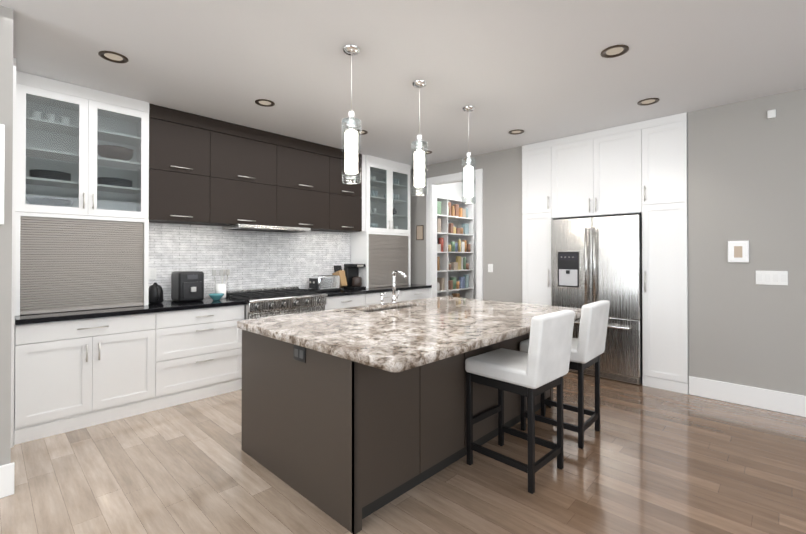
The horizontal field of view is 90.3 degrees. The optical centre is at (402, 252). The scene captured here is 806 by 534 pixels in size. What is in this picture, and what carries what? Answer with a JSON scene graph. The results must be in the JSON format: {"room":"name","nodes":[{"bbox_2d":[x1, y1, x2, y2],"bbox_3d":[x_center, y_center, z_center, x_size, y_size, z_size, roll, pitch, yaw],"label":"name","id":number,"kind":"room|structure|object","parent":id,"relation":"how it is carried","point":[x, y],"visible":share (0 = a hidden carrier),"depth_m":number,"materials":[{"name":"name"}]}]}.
{"room":"kitchen","nodes":[
{"label":"kitchen","id":0,"kind":"room"},
{"bbox_2d":[0,5,401,465],"bbox_3d":[-2.092,-0.003,3.619,1.560,2.800,12.200,0,-1,44],"label":"wall","id":1,"kind":"structure","parent":0,"point":[6,66],"depth_m":2.30,"materials":[{"name":"grey paint"}]},
{"bbox_2d":[0,124,4,224],"bbox_3d":[-2.434,-0.448,2.122,0.020,0.570,0.462,0,-1,44],"label":"picture frame","id":2,"kind":"object","parent":1,"relation":"attached to","point":[2,147],"visible":1,"depth_m":2.28,"materials":[{"name":"white"}]},
{"bbox_2d":[15,71,148,218],"bbox_3d":[-2.791,-0.859,3.520,0.410,1.083,0.898,0,-1,44],"label":"upper cabinet","id":3,"kind":"object","parent":1,"relation":"attached to","point":[82,150],"visible":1,"depth_m":3.44,"materials":[{"name":"white wood"}]},
{"bbox_2d":[149,103,212,224],"bbox_3d":[-2.309,-0.854,4.067,0.347,1.085,0.552,0,-1,44],"label":"upper cabinet","id":4,"kind":"object","parent":1,"relation":"attached to","point":[203,170],"depth_m":3.94,"materials":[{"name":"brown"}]},
{"bbox_2d":[205,119,276,225],"bbox_3d":[-1.859,-0.851,4.537,0.347,1.085,0.750,0,-1,44],"label":"upper cabinet","id":5,"kind":"object","parent":1,"relation":"attached to","point":[244,158],"depth_m":4.40,"materials":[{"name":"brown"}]},
{"bbox_2d":[222,224,310,232],"bbox_3d":[-1.581,-0.282,4.724,0.450,0.046,0.900,0,-1,44],"label":"range hood","id":6,"kind":"object","parent":5,"relation":"attached to","point":[247,227],"visible":1,"depth_m":4.54,"materials":[{"name":"silver metal"}]},
{"bbox_2d":[149,222,349,299],"bbox_3d":[-1.699,0.096,4.938,0.015,0.798,2.660,0,-1,44],"label":"backsplash","id":7,"kind":"structure","parent":1,"relation":"attached to","point":[253,259],"depth_m":4.74,"materials":[{"name":"tile"}]},
{"bbox_2d":[149,268,155,279],"bbox_3d":[-2.547,0.210,4.033,0.010,0.116,0.120,0,-1,44],"label":"outlet","id":8,"kind":"object","parent":7,"relation":"attached to","point":[152,273],"visible":0.62,"depth_m":4.05,"materials":[{"name":"white plastic"}]},
{"bbox_2d":[277,134,332,230],"bbox_3d":[-1.340,-0.847,5.078,0.347,1.085,0.750,0,-1,44],"label":"upper cabinet","id":9,"kind":"object","parent":1,"relation":"attached to","point":[304,168],"depth_m":4.96,"materials":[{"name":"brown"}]},
{"bbox_2d":[333,147,361,231],"bbox_3d":[-0.891,-0.844,5.547,0.347,1.085,0.548,0,-1,44],"label":"upper cabinet","id":10,"kind":"object","parent":1,"relation":"attached to","point":[347,200],"depth_m":5.42,"materials":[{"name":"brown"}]},
{"bbox_2d":[349,154,364,232],"bbox_3d":[-0.679,-0.843,5.772,0.342,1.085,0.062,0,-1,44],"label":"cabinet filler","id":11,"kind":"object","parent":1,"relation":"attached to","point":[363,193],"visible":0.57,"depth_m":5.65,"materials":[{"name":"white wood"}]},
{"bbox_2d":[365,155,410,233],"bbox_3d":[-0.317,-0.842,6.101,0.410,1.083,0.910,0,-1,44],"label":"upper cabinet","id":12,"kind":"object","parent":1,"relation":"attached to","point":[387,196],"visible":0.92,"depth_m":6.06,"materials":[{"name":"white wood"}]},
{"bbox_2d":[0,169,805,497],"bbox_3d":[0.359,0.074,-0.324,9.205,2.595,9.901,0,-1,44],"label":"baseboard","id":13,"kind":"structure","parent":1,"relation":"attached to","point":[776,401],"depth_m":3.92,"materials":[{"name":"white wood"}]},
{"bbox_2d":[0,371,805,533],"bbox_3d":[0.435,1.411,1.187,11.200,0.060,12.200,0,-1,44],"label":"floor","id":14,"kind":"structure","parent":0,"point":[647,460],"depth_m":2.45,"materials":[{"name":"brown wood"}]},
{"bbox_2d":[11,58,15,447],"bbox_3d":[-3.035,-0.005,3.095,0.637,2.797,0.038,0,-1,44],"label":"cabinet end panel","id":15,"kind":"object","parent":14,"relation":"on","point":[13,253],"visible":0.21,"depth_m":2.88,"materials":[{"name":"white wood"}]},
{"bbox_2d":[14,313,157,444],"bbox_3d":[-2.720,0.961,3.439,0.607,0.870,0.898,0,-1,44],"label":"base cabinet","id":16,"kind":"object","parent":14,"relation":"on","point":[74,370],"depth_m":3.18,"materials":[{"name":"white wood"}]},
{"bbox_2d":[15,297,245,324],"bbox_3d":[-2.430,0.507,3.722,0.637,0.038,1.703,0,-1,44],"label":"countertop","id":17,"kind":"structure","parent":16,"relation":"on","point":[207,303],"depth_m":3.41,"materials":[{"name":"black stone"}]},
{"bbox_2d":[15,212,148,315],"bbox_3d":[-2.804,0.086,3.526,0.372,0.800,0.898,0,-1,44],"label":"appliance garage","id":18,"kind":"object","parent":17,"relation":"on","point":[65,263],"visible":1,"depth_m":3.37,"materials":[{"name":"white"}]},
{"bbox_2d":[149,283,163,303],"bbox_3d":[-2.392,0.388,3.882,0.176,0.200,0.140,0,-1,44],"label":"kettle","id":19,"kind":"object","parent":17,"relation":"on","point":[155,293],"visible":0.98,"depth_m":3.84,"materials":[{"name":"black plastic"}]},
{"bbox_2d":[171,271,203,301],"bbox_3d":[-2.192,0.340,4.100,0.305,0.300,0.240,0,-1,44],"label":"air fryer","id":20,"kind":"object","parent":17,"relation":"on","point":[187,286],"visible":1,"depth_m":4.01,"materials":[{"name":"black plastic"}]},
{"bbox_2d":[208,293,223,300],"bbox_3d":[-1.934,0.457,4.156,0.150,0.065,0.150,0,-1,44],"label":"bowl","id":21,"kind":"object","parent":17,"relation":"on","point":[215,296],"visible":1,"depth_m":4.12,"materials":[{"name":"teal ceramic"}]},
{"bbox_2d":[212,269,229,298],"bbox_3d":[-1.962,0.336,4.330,0.110,0.310,0.190,0,-1,44],"label":"utensil crock","id":22,"kind":"object","parent":17,"relation":"on","point":[220,287],"visible":0.85,"depth_m":4.29,"materials":[{"name":"white ceramic"}]},
{"bbox_2d":[158,305,243,409],"bbox_3d":[-2.152,0.965,4.031,0.607,0.870,0.868,0,-1,44],"label":"base cabinet","id":23,"kind":"object","parent":14,"relation":"on","point":[200,350],"depth_m":3.81,"materials":[{"name":"white wood"}]},
{"bbox_2d":[226,286,326,319],"bbox_3d":[-1.460,0.917,4.636,0.732,0.975,0.952,0,-1,44],"label":"range","id":24,"kind":"object","parent":14,"relation":"on","point":[270,302],"visible":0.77,"depth_m":4.45,"materials":[{"name":"silver metal"}]},
{"bbox_2d":[325,296,365,309],"bbox_3d":[-0.950,0.973,5.285,0.607,0.870,0.683,0,-1,44],"label":"base cabinet","id":25,"kind":"object","parent":14,"relation":"on","point":[344,298],"depth_m":5.06,"materials":[{"name":"white wood"}]},
{"bbox_2d":[318,284,431,295],"bbox_3d":[-0.476,0.521,5.761,0.637,0.038,2.020,0,-1,44],"label":"countertop","id":26,"kind":"structure","parent":25,"relation":"on","point":[405,288],"depth_m":5.48,"materials":[{"name":"black stone"}]},
{"bbox_2d":[308,275,340,291],"bbox_3d":[-1.040,0.396,5.263,0.250,0.202,0.375,0,-1,44],"label":"toaster","id":27,"kind":"object","parent":26,"relation":"on","point":[323,283],"visible":0.85,"depth_m":5.16,"materials":[{"name":"silver metal"}]},
{"bbox_2d":[332,265,346,287],"bbox_3d":[-0.869,0.334,5.519,0.216,0.322,0.100,0,-1,44],"label":"knife block","id":28,"kind":"object","parent":26,"relation":"on","point":[339,271],"visible":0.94,"depth_m":5.48,"materials":[{"name":"brown wood"}]},
{"bbox_2d":[344,264,365,288],"bbox_3d":[-0.680,0.327,5.664,0.245,0.345,0.210,0,-1,44],"label":"coffee maker","id":29,"kind":"object","parent":26,"relation":"on","point":[353,279],"visible":0.98,"depth_m":5.62,"materials":[{"name":"black plastic"}]},
{"bbox_2d":[350,232,410,287],"bbox_3d":[-0.330,0.103,6.108,0.372,0.800,0.910,0,-1,44],"label":"garage","id":30,"kind":"object","parent":26,"relation":"on","point":[382,256],"visible":0.98,"depth_m":5.89,"materials":[{"name":"white wood"}]},
{"bbox_2d":[366,292,401,305],"bbox_3d":[-0.478,0.977,5.777,0.607,0.870,0.680,0,-1,44],"label":"base cabinet","id":31,"kind":"object","parent":14,"relation":"on","point":[372,298],"depth_m":5.49,"materials":[{"name":"white wood"}]},
{"bbox_2d":[239,328,552,533],"bbox_3d":[0.109,0.962,3.242,1.250,0.865,2.328,0,-1,44],"label":"kitchen island","id":32,"kind":"object","parent":14,"relation":"on","point":[352,417],"depth_m":2.30,"materials":[{"name":"black wood"}]},
{"bbox_2d":[237,296,581,375],"bbox_3d":[0.217,0.507,3.147,1.598,0.045,2.390,0,-1,44],"label":"island countertop","id":33,"kind":"structure","parent":32,"relation":"on","point":[401,336],"depth_m":2.55,"materials":[{"name":"stone"}]},
{"bbox_2d":[380,270,406,304],"bbox_3d":[-0.075,0.328,3.826,0.192,0.319,0.256,0,-1,44],"label":"faucet","id":34,"kind":"object","parent":33,"relation":"on","point":[394,297],"visible":1,"depth_m":3.90,"materials":[{"name":"silver metal"}]},
{"bbox_2d":[402,288,429,300],"bbox_3d":[-0.016,0.980,6.260,0.607,0.870,0.657,0,-1,44],"label":"base cabinet","id":35,"kind":"object","parent":14,"relation":"on","point":[415,293],"depth_m":6.05,"materials":[{"name":"white wood"}]},
{"bbox_2d":[437,196,473,298],"bbox_3d":[0.791,0.240,7.128,0.337,2.360,1.140,0,-1,44],"label":"pantry shelving","id":36,"kind":"object","parent":14,"relation":"on","point":[455,247],"visible":0.62,"depth_m":7.18,"materials":[{"name":"white wood"}]},
{"bbox_2d":[465,310,574,493],"bbox_3d":[0.752,0.878,2.596,0.561,1.025,0.467,0,-1,44],"label":"bar stool","id":37,"kind":"object","parent":14,"relation":"on","point":[541,366],"visible":1,"depth_m":2.46,"materials":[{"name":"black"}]},
{"bbox_2d":[522,140,553,305],"bbox_3d":[1.914,0.010,5.296,0.395,2.796,0.663,0,-1,44],"label":"tall cabinet","id":38,"kind":"object","parent":14,"relation":"on","point":[537,158],"depth_m":5.06,"materials":[{"name":"white wood"}]},
{"bbox_2d":[520,300,609,448],"bbox_3d":[1.262,0.882,3.135,0.557,1.025,0.463,0,-1,44],"label":"bar stool","id":39,"kind":"object","parent":14,"relation":"on","point":[588,347],"visible":0.71,"depth_m":2.94,"materials":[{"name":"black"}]},
{"bbox_2d":[551,213,642,384],"bbox_3d":[2.353,0.489,4.762,0.948,1.808,0.763,0,-1,44],"label":"fridge","id":40,"kind":"object","parent":14,"relation":"on","point":[594,259],"visible":0.75,"depth_m":4.42,"materials":[{"name":"grey metal"}]},
{"bbox_2d":[638,112,688,393],"bbox_3d":[2.901,0.004,4.350,0.395,2.796,0.663,0,-1,44],"label":"tall cabinet","id":41,"kind":"object","parent":14,"relation":"on","point":[640,168],"depth_m":4.11,"materials":[{"name":"white wood"}]},
{"bbox_2d":[0,0,805,182],"bbox_3d":[0.435,-1.459,1.206,11.200,0.080,12.200,0,-1,44],"label":"ceiling","id":42,"kind":"structure","parent":0,"point":[536,71],"depth_m":2.93,"materials":[{"name":"white paint"}]},
{"bbox_2d":[98,51,127,62],"bbox_3d":[-2.076,-1.402,2.878,0.176,0.009,0.176,0,-1,44],"label":"recessed light","id":43,"kind":"object","parent":42,"relation":"in","point":[111,56],"visible":1,"depth_m":2.87,"materials":[{"name":"brown metal"}]},
{"bbox_2d":[255,99,274,106],"bbox_3d":[-1.288,-1.396,3.744,0.176,0.009,0.176,0,-1,44],"label":"recessed light","id":44,"kind":"object","parent":42,"relation":"in","point":[264,102],"visible":1,"depth_m":3.74,"materials":[{"name":"brown metal"}]},
{"bbox_2d":[341,44,361,184],"bbox_3d":[-0.355,-0.943,2.763,0.139,0.929,0.139,0,-1,44],"label":"pendant light","id":45,"kind":"object","parent":42,"relation":"hanging from","point":[351,148],"visible":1,"depth_m":2.73,"materials":[{"name":"white glass"}]},
{"bbox_2d":[355,130,367,134],"bbox_3d":[-0.494,-1.391,4.631,0.176,0.009,0.176,0,-1,44],"label":"recessed light","id":46,"kind":"object","parent":42,"relation":"in","point":[363,132],"visible":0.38,"depth_m":4.64,"materials":[{"name":"brown metal"}]},
{"bbox_2d":[411,79,427,195],"bbox_3d":[0.136,-0.939,3.304,0.139,0.929,0.139,0,-1,44],"label":"pendant light","id":47,"kind":"object","parent":42,"relation":"hanging from","point":[419,167],"visible":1,"depth_m":3.27,"materials":[{"name":"white glass"}]},
{"bbox_2d":[461,105,475,203],"bbox_3d":[0.633,-0.936,3.866,0.139,0.929,0.139,0,-1,44],"label":"pendant light","id":48,"kind":"object","parent":42,"relation":"hanging from","point":[468,180],"visible":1,"depth_m":3.83,"materials":[{"name":"white glass"}]},
{"bbox_2d":[508,129,523,134],"bbox_3d":[1.306,-1.391,4.623,0.176,0.009,0.176,0,-1,44],"label":"recessed light","id":49,"kind":"object","parent":42,"relation":"in","point":[515,132],"visible":0.98,"depth_m":4.62,"materials":[{"name":"brown metal"}]},
{"bbox_2d":[601,45,628,57],"bbox_3d":[1.476,-1.403,2.798,0.176,0.009,0.176,0,-1,44],"label":"recessed light","id":50,"kind":"object","parent":42,"relation":"in","point":[614,51],"visible":1,"depth_m":2.80,"materials":[{"name":"brown metal"}]},
{"bbox_2d":[637,98,658,105],"bbox_3d":[2.270,-1.397,3.713,0.176,0.009,0.176,0,-1,44],"label":"recessed light","id":51,"kind":"object","parent":42,"relation":"in","point":[648,101],"visible":1,"depth_m":3.71,"materials":[{"name":"brown metal"}]},
{"bbox_2d":[437,182,470,201],"bbox_3d":[0.700,0.022,7.370,0.120,2.800,1.680,0,-1,44],"label":"wall","id":52,"kind":"structure","parent":0,"point":[453,190],"depth_m":7.53,"materials":[{"name":"white paint"}]},
{"bbox_2d":[471,183,475,298],"bbox_3d":[1.968,0.022,7.414,1.890,2.800,0.100,0,-1,44],"label":"wall","id":53,"kind":"structure","parent":0,"point":[474,185],"depth_m":7.88,"materials":[{"name":"white paint"}]},
{"bbox_2d":[410,88,805,395],"bbox_3d":[3.757,-0.003,3.608,9.740,2.800,0.720,0,-1,44],"label":"wall","id":54,"kind":"structure","parent":0,"point":[747,170],"depth_m":3.75,"materials":[{"name":"grey paint"}]},
{"bbox_2d":[416,225,423,239],"bbox_3d":[0.273,-0.324,6.442,0.150,0.240,0.012,0,-1,44],"label":"picture frame","id":55,"kind":"object","parent":54,"relation":"attached to","point":[419,232],"visible":1,"depth_m":6.43,"materials":[{"name":"brown"}]},
{"bbox_2d":[488,264,492,271],"bbox_3d":[1.208,0.210,5.543,0.075,0.115,0.011,0,-1,44],"label":"light switch","id":56,"kind":"object","parent":54,"relation":"attached to","point":[490,267],"visible":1,"depth_m":5.54,"materials":[{"name":"white plastic"}]},
{"bbox_2d":[554,122,637,218],"bbox_3d":[2.408,-0.908,4.829,1.092,0.966,0.663,0,-1,44],"label":"upper cabinet","id":57,"kind":"object","parent":54,"relation":"attached to","point":[596,172],"depth_m":4.56,"materials":[{"name":"white wood"}]},
{"bbox_2d":[728,241,748,262],"bbox_3d":[3.107,-0.012,3.717,0.150,0.200,0.022,0,-1,44],"label":"picture frame","id":58,"kind":"object","parent":54,"relation":"attached to","point":[738,251],"visible":1,"depth_m":3.71,"materials":[{"name":"white"}]},
{"bbox_2d":[767,109,775,118],"bbox_3d":[3.275,-1.233,3.564,0.055,0.070,0.021,0,-1,44],"label":"thermostat","id":59,"kind":"object","parent":54,"relation":"attached to","point":[771,113],"visible":1,"depth_m":3.56,"materials":[{"name":"white plastic"}]},
{"bbox_2d":[756,271,787,285],"bbox_3d":[3.274,0.223,3.562,0.203,0.122,0.011,0,-1,44],"label":"light switch","id":60,"kind":"object","parent":54,"relation":"attached to","point":[771,277],"visible":1,"depth_m":3.56,"materials":[{"name":"white plastic"}]}
]}

